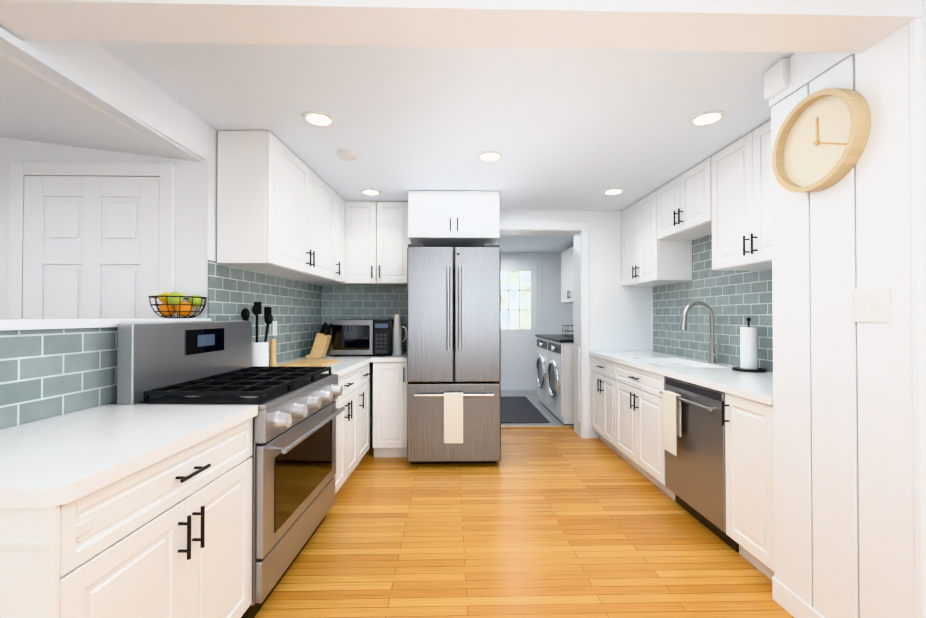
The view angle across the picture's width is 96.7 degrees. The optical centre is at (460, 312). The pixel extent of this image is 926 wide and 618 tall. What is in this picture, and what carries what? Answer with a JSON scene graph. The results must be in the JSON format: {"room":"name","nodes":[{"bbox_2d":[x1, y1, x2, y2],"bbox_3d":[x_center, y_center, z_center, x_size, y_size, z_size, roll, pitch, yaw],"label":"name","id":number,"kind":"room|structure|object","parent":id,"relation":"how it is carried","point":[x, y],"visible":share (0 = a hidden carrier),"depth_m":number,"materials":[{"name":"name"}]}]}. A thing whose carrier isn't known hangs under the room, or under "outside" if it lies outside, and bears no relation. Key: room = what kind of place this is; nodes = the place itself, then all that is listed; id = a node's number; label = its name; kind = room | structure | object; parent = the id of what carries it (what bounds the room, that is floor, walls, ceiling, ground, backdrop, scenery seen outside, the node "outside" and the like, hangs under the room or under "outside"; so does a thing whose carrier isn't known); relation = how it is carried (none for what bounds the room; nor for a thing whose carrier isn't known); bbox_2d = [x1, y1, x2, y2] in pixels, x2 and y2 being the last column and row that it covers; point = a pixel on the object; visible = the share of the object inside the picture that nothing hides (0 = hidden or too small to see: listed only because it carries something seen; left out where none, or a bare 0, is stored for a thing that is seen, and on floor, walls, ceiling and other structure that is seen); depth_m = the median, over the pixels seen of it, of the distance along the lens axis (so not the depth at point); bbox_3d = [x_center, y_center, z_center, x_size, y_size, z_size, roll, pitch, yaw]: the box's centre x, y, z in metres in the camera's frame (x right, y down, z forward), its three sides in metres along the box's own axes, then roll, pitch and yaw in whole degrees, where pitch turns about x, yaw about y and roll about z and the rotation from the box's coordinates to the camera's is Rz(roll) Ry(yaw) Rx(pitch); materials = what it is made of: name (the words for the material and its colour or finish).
{"room":"kitchen","nodes":[
{"label":"kitchen","id":0,"kind":"room"},
{"bbox_2d":[0,137,202,318],"bbox_3d":[-2.743,0.063,2.421,2.480,2.480,0.120,0,-1,-1],"label":"wall","id":1,"kind":"structure","parent":0,"point":[188,221],"depth_m":2.39,"materials":[{"name":"white paint"}]},
{"bbox_2d":[23,176,159,318],"bbox_3d":[-2.116,0.257,2.335,0.764,2.083,0.075,0,-1,-1],"label":"door","id":2,"kind":"structure","parent":1,"relation":"in","point":[90,247],"depth_m":2.36,"materials":[{"name":"white paint"}]},
{"bbox_2d":[8,162,174,318],"bbox_3d":[-2.116,0.220,2.362,0.920,2.165,0.025,0,-1,-1],"label":"door frame","id":3,"kind":"structure","parent":1,"relation":"attached to","point":[164,172],"depth_m":2.36,"materials":[{"name":"white paint"}]},
{"bbox_2d":[0,27,202,161],"bbox_3d":[-2.620,-1.060,-0.651,2.380,0.310,6.050,0,-1,-1],"label":"ceiling","id":4,"kind":"structure","parent":0,"point":[34,108],"depth_m":1.92,"materials":[{"name":"white paint"}]},
{"bbox_2d":[1,125,322,429],"bbox_3d":[-1.537,0.099,1.963,0.116,2.400,5.240,0,-1,1],"label":"wall","id":5,"kind":"structure","parent":0,"point":[209,229],"depth_m":2.41,"materials":[{"name":"white paint"}]},
{"bbox_2d":[0,327,117,429],"bbox_3d":[-1.501,0.214,0.865,0.008,0.319,3.050,0,-1,1],"label":"backsplash","id":6,"kind":"structure","parent":5,"relation":"attached to","point":[47,373],"depth_m":1.50,"materials":[{"name":"tile"}]},
{"bbox_2d":[0,318,211,330],"bbox_3d":[-1.577,0.036,0.866,0.205,0.035,3.045,0,-1,1],"label":"trim","id":7,"kind":"structure","parent":5,"relation":"on","point":[22,324],"depth_m":1.54,"materials":[{"name":"white paint"}]},
{"bbox_2d":[148,292,206,317],"bbox_3d":[-1.542,-0.042,2.254,0.268,0.141,0.268,0,-1,1],"label":"fruit bowl","id":8,"kind":"object","parent":7,"relation":"on","point":[167,308],"visible":1,"depth_m":2.20,"materials":[{"name":"black metal"}]},
{"bbox_2d":[207,260,321,362],"bbox_3d":[-1.444,0.049,3.311,0.008,0.695,1.840,0,-1,1],"label":"backsplash","id":9,"kind":"structure","parent":5,"relation":"attached to","point":[295,305],"depth_m":3.18,"materials":[{"name":"tile"}]},
{"bbox_2d":[272,321,276,335],"bbox_3d":[-1.438,0.123,3.195,0.008,0.115,0.070,0,-1,1],"label":"electrical outlet","id":10,"kind":"object","parent":9,"relation":"attached to","point":[274,328],"visible":0.98,"depth_m":3.18,"materials":[{"name":"white plastic"}]},
{"bbox_2d":[217,130,344,282],"bbox_3d":[-1.264,-0.688,3.216,0.352,0.797,1.504,0,-1,1],"label":"upper cabinet","id":11,"kind":"object","parent":5,"relation":"attached to","point":[280,209],"visible":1,"depth_m":2.56,"materials":[{"name":"white paint"}]},
{"bbox_2d":[95,41,794,252],"bbox_3d":[0.905,-1.142,1.909,5.450,0.080,11.000,0,-1,-1],"label":"ceiling","id":12,"kind":"structure","parent":0,"point":[570,129],"depth_m":2.23,"materials":[{"name":"white paint"}]},
{"bbox_2d":[0,40,207,160],"bbox_3d":[-1.598,-1.020,-0.621,0.115,0.210,6.050,0,-1,1],"label":"header beam","id":13,"kind":"structure","parent":12,"relation":"attached to","point":[117,82],"depth_m":1.82,"materials":[{"name":"white paint"}]},
{"bbox_2d":[302,111,334,126],"bbox_3d":[-0.800,-1.094,2.328,0.176,0.008,0.176,0,-1,-1],"label":"recessed light","id":14,"kind":"object","parent":12,"relation":"in","point":[318,118],"visible":1,"depth_m":2.32,"materials":[{"name":"white plastic"}]},
{"bbox_2d":[337,149,357,160],"bbox_3d":[-0.772,-1.078,2.824,0.140,0.030,0.140,0,-1,-1],"label":"smoke detector","id":15,"kind":"object","parent":12,"relation":"attached to","point":[347,155],"visible":1,"depth_m":2.79,"materials":[{"name":"white plastic"}]},
{"bbox_2d":[361,189,380,195],"bbox_3d":[-0.802,-1.081,3.698,0.176,0.008,0.176,0,-1,-1],"label":"recessed light","id":16,"kind":"object","parent":12,"relation":"in","point":[371,192],"visible":0.96,"depth_m":3.70,"materials":[{"name":"white plastic"}]},
{"bbox_2d":[0,0,921,52],"bbox_3d":[0.173,-1.017,1.350,3.860,0.180,0.180,0,-1,-1],"label":"cross beam","id":17,"kind":"structure","parent":12,"relation":"attached to","point":[834,26],"depth_m":1.31,"materials":[{"name":"white paint"}]},
{"bbox_2d":[477,151,502,161],"bbox_3d":[0.207,-1.089,2.872,0.176,0.008,0.176,0,-1,-1],"label":"recessed light","id":18,"kind":"object","parent":12,"relation":"in","point":[489,156],"visible":0.98,"depth_m":2.87,"materials":[{"name":"white plastic"}]},
{"bbox_2d":[603,188,623,194],"bbox_3d":[1.369,-1.081,3.680,0.176,0.008,0.176,0,-1,-1],"label":"recessed light","id":19,"kind":"object","parent":12,"relation":"in","point":[614,191],"visible":1,"depth_m":3.67,"materials":[{"name":"white plastic"}]},
{"bbox_2d":[689,110,724,126],"bbox_3d":[1.391,-1.094,2.320,0.176,0.008,0.176,0,-1,-1],"label":"recessed light","id":20,"kind":"object","parent":12,"relation":"in","point":[706,118],"visible":0.94,"depth_m":2.32,"materials":[{"name":"white plastic"}]},
{"bbox_2d":[254,390,793,617],"bbox_3d":[-0.169,1.328,1.860,7.600,0.060,11.000,0,-1,-1],"label":"floor","id":21,"kind":"structure","parent":0,"point":[551,523],"depth_m":2.28,"materials":[{"name":"brown wood"}]},
{"bbox_2d":[0,416,254,617],"bbox_3d":[-1.171,0.855,1.291,0.627,0.876,0.816,0,-1,1],"label":"base cabinet","id":22,"kind":"object","parent":21,"relation":"on","point":[122,511],"depth_m":1.14,"materials":[{"name":"white paint"}]},
{"bbox_2d":[0,404,257,507],"bbox_3d":[-1.163,0.397,1.291,0.643,0.040,0.826,0,-1,1],"label":"countertop","id":23,"kind":"structure","parent":22,"relation":"on","point":[66,458],"depth_m":1.19,"materials":[{"name":"white stone"}]},
{"bbox_2d":[117,320,344,617],"bbox_3d":[-1.076,0.673,2.174,0.692,1.255,0.940,0,-1,1],"label":"gas range","id":24,"kind":"object","parent":21,"relation":"on","point":[293,456],"visible":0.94,"depth_m":1.94,"materials":[{"name":"silver metal"}]},
{"bbox_2d":[334,368,363,493],"bbox_3d":[-1.125,0.871,3.001,0.607,0.876,0.706,0,-1,1],"label":"base cabinet","id":25,"kind":"object","parent":21,"relation":"on","point":[350,422],"depth_m":3.06,"materials":[{"name":"white paint"}]},
{"bbox_2d":[277,352,376,379],"bbox_3d":[-1.113,0.417,3.433,0.643,0.040,1.564,0,-1,1],"label":"countertop","id":26,"kind":"structure","parent":25,"relation":"on","point":[346,363],"depth_m":3.35,"materials":[{"name":"white stone"}]},
{"bbox_2d":[241,302,272,365],"bbox_3d":[-1.358,0.160,2.753,0.215,0.460,0.160,0,-1,1],"label":"utensil crock","id":27,"kind":"object","parent":26,"relation":"on","point":[260,353],"visible":0.69,"depth_m":2.70,"materials":[{"name":"white ceramic"}]},
{"bbox_2d":[269,339,276,365],"bbox_3d":[-1.332,0.289,2.926,0.056,0.205,0.056,0,-1,1],"label":"pepper mill","id":28,"kind":"object","parent":26,"relation":"on","point":[272,348],"visible":0.85,"depth_m":2.91,"materials":[{"name":"brown wood"}]},
{"bbox_2d":[279,359,338,366],"bbox_3d":[-1.142,0.384,3.141,0.310,0.020,0.380,0,-1,1],"label":"cutting board","id":29,"kind":"object","parent":26,"relation":"on","point":[311,363],"visible":0.88,"depth_m":3.08,"materials":[{"name":"brown wood"}]},
{"bbox_2d":[306,322,332,357],"bbox_3d":[-1.240,0.241,3.635,0.200,0.314,0.120,0,-1,1],"label":"knife block","id":30,"kind":"object","parent":26,"relation":"on","point":[321,343],"visible":1,"depth_m":3.58,"materials":[{"name":"brown wood"}]},
{"bbox_2d":[329,319,393,355],"bbox_3d":[-0.929,0.234,3.972,0.560,0.335,0.423,0,-1,-1],"label":"microwave","id":31,"kind":"object","parent":26,"relation":"on","point":[361,337],"visible":0.98,"depth_m":3.76,"materials":[{"name":"silver metal"}]},
{"bbox_2d":[364,364,371,454],"bbox_3d":[-1.114,0.875,3.451,0.607,0.876,0.449,0,-1,1],"label":"base cabinet","id":32,"kind":"object","parent":21,"relation":"on","point":[367,367],"depth_m":3.61,"materials":[{"name":"white paint"}]},
{"bbox_2d":[372,362,372,441],"bbox_3d":[-1.128,0.880,3.956,0.556,0.876,0.550,0,-1,1],"label":"base cabinet","id":33,"kind":"object","parent":21,"relation":"on","point":[372,362],"depth_m":3.99,"materials":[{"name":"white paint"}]},
{"bbox_2d":[372,352,407,456],"bbox_3d":[-0.893,0.860,3.957,0.852,0.915,0.652,0,-1,-1],"label":"base cabinet","id":34,"kind":"object","parent":21,"relation":"on","point":[390,382],"visible":0.71,"depth_m":3.68,"materials":[{"name":"white paint"}]},
{"bbox_2d":[372,352,406,361],"bbox_3d":[-0.893,0.423,3.967,0.852,0.040,0.630,0,-1,-1],"label":"countertop","id":35,"kind":"structure","parent":34,"relation":"on","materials":[{"name":"stone"}]},
{"bbox_2d":[392,314,406,354],"bbox_3d":[-0.580,0.209,3.942,0.142,0.385,0.094,0,-1,-1],"label":"carafe","id":36,"kind":"object","parent":35,"relation":"on","point":[397,341],"visible":0.98,"depth_m":3.91,"materials":[{"name":"silver metal"}]},
{"bbox_2d":[407,244,500,463],"bbox_3d":[-0.061,0.369,3.838,0.800,1.895,0.869,0,-1,-1],"label":"refrigerator","id":37,"kind":"object","parent":21,"relation":"on","point":[453,319],"visible":0.98,"depth_m":3.47,"materials":[{"name":"silver metal"}]},
{"bbox_2d":[444,392,462,442],"bbox_3d":[-0.056,0.871,3.413,0.160,0.412,0.042,0,-1,-1],"label":"towel","id":38,"kind":"object","parent":37,"relation":"hanging from","point":[453,417],"visible":0.98,"depth_m":3.39,"materials":[{"name":"beige fabric"}]},
{"bbox_2d":[501,396,549,422],"bbox_3d":[0.649,1.328,5.731,0.820,0.012,1.600,0,-1,-1],"label":"rug","id":39,"kind":"object","parent":21,"relation":"on","point":[519,409],"visible":0.48,"depth_m":5.50,"materials":[{"name":"grey fabric"}]},
{"bbox_2d":[536,337,550,411],"bbox_3d":[1.520,0.848,5.864,0.804,0.975,0.685,0,-1,-1],"label":"dryer","id":40,"kind":"object","parent":21,"relation":"on","point":[542,366],"visible":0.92,"depth_m":5.75,"materials":[{"name":"white metal"}]},
{"bbox_2d":[547,340,573,424],"bbox_3d":[1.536,0.841,5.169,0.804,0.975,0.685,0,-1,-1],"label":"washer","id":41,"kind":"object","parent":21,"relation":"on","point":[560,376],"visible":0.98,"depth_m":4.84,"materials":[{"name":"white metal"}]},
{"bbox_2d":[535,334,573,342],"bbox_3d":[1.575,0.338,5.522,0.850,0.036,1.420,0,-1,-1],"label":"countertop","id":42,"kind":"structure","parent":41,"relation":"on","point":[568,338],"depth_m":5.38,"materials":[{"name":"grey stone"}]},
{"bbox_2d":[562,325,573,336],"bbox_3d":[1.596,0.208,5.463,0.404,0.220,0.306,0,-1,-1],"label":"laundry basket","id":43,"kind":"object","parent":42,"relation":"on","point":[565,329],"visible":0.29,"depth_m":5.58,"materials":[{"name":"black metal"}]},
{"bbox_2d":[591,357,608,445],"bbox_3d":[1.708,0.880,4.000,0.635,0.875,0.691,0,-1,-1],"label":"base cabinet","id":44,"kind":"object","parent":21,"relation":"on","point":[600,369],"depth_m":4.07,"materials":[{"name":"white paint"}]},
{"bbox_2d":[609,361,716,500],"bbox_3d":[1.724,0.874,3.323,0.635,0.875,0.906,0,-1,-1],"label":"base cabinet","id":45,"kind":"object","parent":21,"relation":"on","point":[627,407],"depth_m":3.25,"materials":[{"name":"white paint"}]},
{"bbox_2d":[660,376,738,551],"bbox_3d":[1.696,0.868,2.549,0.658,0.872,0.611,0,-1,-1],"label":"dishwasher","id":46,"kind":"object","parent":21,"relation":"on","point":[695,476],"visible":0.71,"depth_m":2.44,"materials":[{"name":"silver metal"}]},
{"bbox_2d":[663,391,680,455],"bbox_3d":[1.374,0.713,2.673,0.037,0.385,0.160,0,-1,-1],"label":"towel","id":47,"kind":"object","parent":46,"relation":"hanging from","point":[671,417],"visible":1,"depth_m":2.64,"materials":[{"name":"beige fabric"}]},
{"bbox_2d":[722,393,773,579],"bbox_3d":[1.754,0.862,2.061,0.635,0.875,0.350,0,-1,-1],"label":"base cabinet","id":48,"kind":"object","parent":21,"relation":"on","point":[749,458],"depth_m":2.04,"materials":[{"name":"white paint"}]},
{"bbox_2d":[589,351,772,404],"bbox_3d":[1.722,0.415,3.119,0.660,0.040,2.461,0,-1,-1],"label":"countertop","id":49,"kind":"structure","parent":48,"relation":"on","point":[754,386],"depth_m":2.64,"materials":[{"name":"white stone"}]},
{"bbox_2d":[657,361,708,368],"bbox_3d":[1.718,0.524,3.288,0.424,0.199,0.714,0,-1,-1],"label":"sink","id":50,"kind":"object","parent":49,"relation":"in","point":[676,364],"depth_m":3.41,"materials":[{"name":"white ceramic"}]},
{"bbox_2d":[680,301,720,364],"bbox_3d":[1.873,0.153,3.211,0.287,0.485,0.121,0,-1,-1],"label":"faucet","id":51,"kind":"object","parent":49,"relation":"on","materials":[{"name":"silver metal"}]},
{"bbox_2d":[732,317,765,371],"bbox_3d":[1.950,0.211,2.781,0.190,0.359,0.190,0,-1,-1],"label":"paper towel holder","id":52,"kind":"object","parent":49,"relation":"on","point":[748,350],"visible":1,"depth_m":2.74,"materials":[{"name":"white paper"}]},
{"bbox_2d":[501,253,571,333],"bbox_3d":[0.693,0.148,7.253,2.780,2.400,0.120,0,-1,-1],"label":"wall","id":53,"kind":"structure","parent":0,"point":[556,314],"depth_m":7.22,"materials":[{"name":"white paint"}]},
{"bbox_2d":[500,264,537,389],"bbox_3d":[0.936,0.247,7.146,0.820,2.200,0.100,0,-1,-1],"label":"laundry door","id":54,"kind":"structure","parent":53,"relation":"in","point":[519,327],"depth_m":7.16,"materials":[{"name":"white paint"}]},
{"bbox_2d":[501,259,541,333],"bbox_3d":[0.935,0.205,7.188,0.990,2.285,0.019,0,-1,-1],"label":"door frame","id":55,"kind":"structure","parent":53,"relation":"attached to","point":[538,262],"depth_m":7.19,"materials":[{"name":"white paint"}]},
{"bbox_2d":[499,210,581,220],"bbox_3d":[0.827,-0.978,4.476,0.915,0.200,0.260,0,-1,-1],"label":"wall","id":56,"kind":"structure","parent":0,"point":[517,215],"depth_m":4.35,"materials":[{"name":"white paint"}]},
{"bbox_2d":[575,345,579,421],"bbox_3d":[1.259,0.754,4.440,0.028,0.815,0.140,0,-1,-1],"label":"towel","id":57,"kind":"object","parent":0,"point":[577,383],"visible":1,"depth_m":4.41,"materials":[{"name":"white fabric"}]},
{"bbox_2d":[582,211,651,437],"bbox_3d":[1.717,0.122,4.487,0.865,2.400,0.260,0,-1,-1],"label":"wall","id":58,"kind":"structure","parent":0,"point":[620,317],"depth_m":4.36,"materials":[{"name":"white paint"}]},
{"bbox_2d":[501,425,570,427],"bbox_3d":[0.820,1.319,4.755,0.915,0.012,0.060,0,-1,-1],"label":"trim","id":59,"kind":"structure","parent":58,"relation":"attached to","point":[568,426],"depth_m":4.75,"materials":[{"name":"brown wood"}]},
{"bbox_2d":[496,221,589,438],"bbox_3d":[0.820,0.179,4.456,1.070,2.285,0.278,0,-1,-1],"label":"trim","id":60,"kind":"structure","parent":58,"relation":"attached to","point":[578,231],"depth_m":4.34,"materials":[{"name":"white paint"}]},
{"bbox_2d":[572,286,735,365],"bbox_3d":[2.092,0.121,4.371,0.120,2.400,6.110,0,-1,-1],"label":"wall","id":61,"kind":"structure","parent":0,"point":[652,319],"depth_m":4.35,"materials":[{"name":"white paint"}]},
{"bbox_2d":[561,247,573,302],"bbox_3d":[1.803,-0.572,6.201,0.362,0.820,1.050,0,-1,-1],"label":"wall cabinet","id":62,"kind":"object","parent":61,"relation":"attached to","point":[567,285],"visible":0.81,"depth_m":6.36,"materials":[{"name":"white paint"}]},
{"bbox_2d":[622,120,771,285],"bbox_3d":[1.873,-0.688,3.218,0.352,0.797,2.290,0,-1,-1],"label":"upper cabinet","id":63,"kind":"object","parent":61,"relation":"attached to","point":[723,197],"visible":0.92,"depth_m":2.87,"materials":[{"name":"white paint"}]},
{"bbox_2d":[653,234,772,371],"bbox_3d":[2.058,-0.128,3.112,0.008,1.045,2.430,0,-1,-1],"label":"backsplash","id":64,"kind":"structure","parent":61,"relation":"attached to","point":[733,300],"depth_m":3.34,"materials":[{"name":"tile"}]},
{"bbox_2d":[657,157,711,239],"bbox_3d":[1.873,-0.863,3.242,0.352,0.447,0.745,0,-1,-1],"label":"wall cabinet","id":65,"kind":"object","parent":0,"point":[684,204],"depth_m":3.18,"materials":[{"name":"white paint"}]},
{"bbox_2d":[808,54,859,617],"bbox_3d":[1.769,0.095,1.598,0.658,2.400,0.580,0,-1,-1],"label":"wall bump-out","id":66,"kind":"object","parent":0,"point":[857,364],"visible":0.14,"depth_m":1.50,"materials":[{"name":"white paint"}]},
{"bbox_2d":[769,23,914,617],"bbox_3d":[1.431,0.095,1.591,0.018,2.400,0.578,0,-1,-1],"label":"wall","id":67,"kind":"structure","parent":66,"relation":"attached to","point":[828,450],"depth_m":1.52,"materials":[{"name":"white paint"}]},
{"bbox_2d":[764,58,789,99],"bbox_3d":[1.411,-1.037,1.829,0.047,0.129,0.118,0,-1,-1],"label":"box","id":68,"kind":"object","parent":67,"relation":"attached to","point":[776,78],"depth_m":1.81,"materials":[{"name":"white paint"}]},
{"bbox_2d":[772,88,870,191],"bbox_3d":[1.400,-0.669,1.621,0.052,0.376,0.376,0,-1,-1],"label":"wall clock","id":69,"kind":"object","parent":67,"relation":"attached to","point":[821,140],"visible":1,"depth_m":1.60,"materials":[{"name":"brown wood"}]},
{"bbox_2d":[854,287,889,322],"bbox_3d":[1.423,-0.026,1.431,0.016,0.120,0.120,0,-1,-1],"label":"switch plate","id":70,"kind":"object","parent":67,"relation":"attached to","point":[871,304],"visible":1,"depth_m":1.42,"materials":[{"name":"white plastic"}]},
{"bbox_2d":[921,0,925,406],"bbox_3d":[2.547,0.092,1.266,2.198,2.400,0.120,0,-1,-1],"label":"wall","id":71,"kind":"structure","parent":0,"point":[923,20],"depth_m":1.28,"materials":[{"name":"white paint"}]},
{"bbox_2d":[909,18,925,617],"bbox_3d":[1.487,0.183,1.292,0.116,2.220,0.020,0,-1,-1],"label":"trim","id":72,"kind":"structure","parent":71,"relation":"attached to","point":[917,235],"depth_m":1.29,"materials":[{"name":"white paint"}]},
{"bbox_3d":[-0.630,0.122,4.431,2.000,2.400,0.260,0,-1,-1],"label":"wall","id":73,"kind":"structure","parent":0,"visible":0},
{"bbox_2d":[323,286,406,351],"bbox_3d":[-0.962,0.058,4.290,1.070,0.695,0.008,0,-1,-1],"label":"backsplash","id":74,"kind":"structure","parent":73,"relation":"attached to","point":[364,302],"depth_m":4.29,"materials":[{"name":"tile"}]},
{"bbox_2d":[314,191,498,285],"bbox_3d":[-0.538,-0.681,3.947,1.760,0.797,0.708,0,-1,-1],"label":"upper cabinet","id":75,"kind":"object","parent":73,"relation":"attached to","point":[380,237],"visible":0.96,"depth_m":3.97,"materials":[{"name":"white paint"}]}
]}

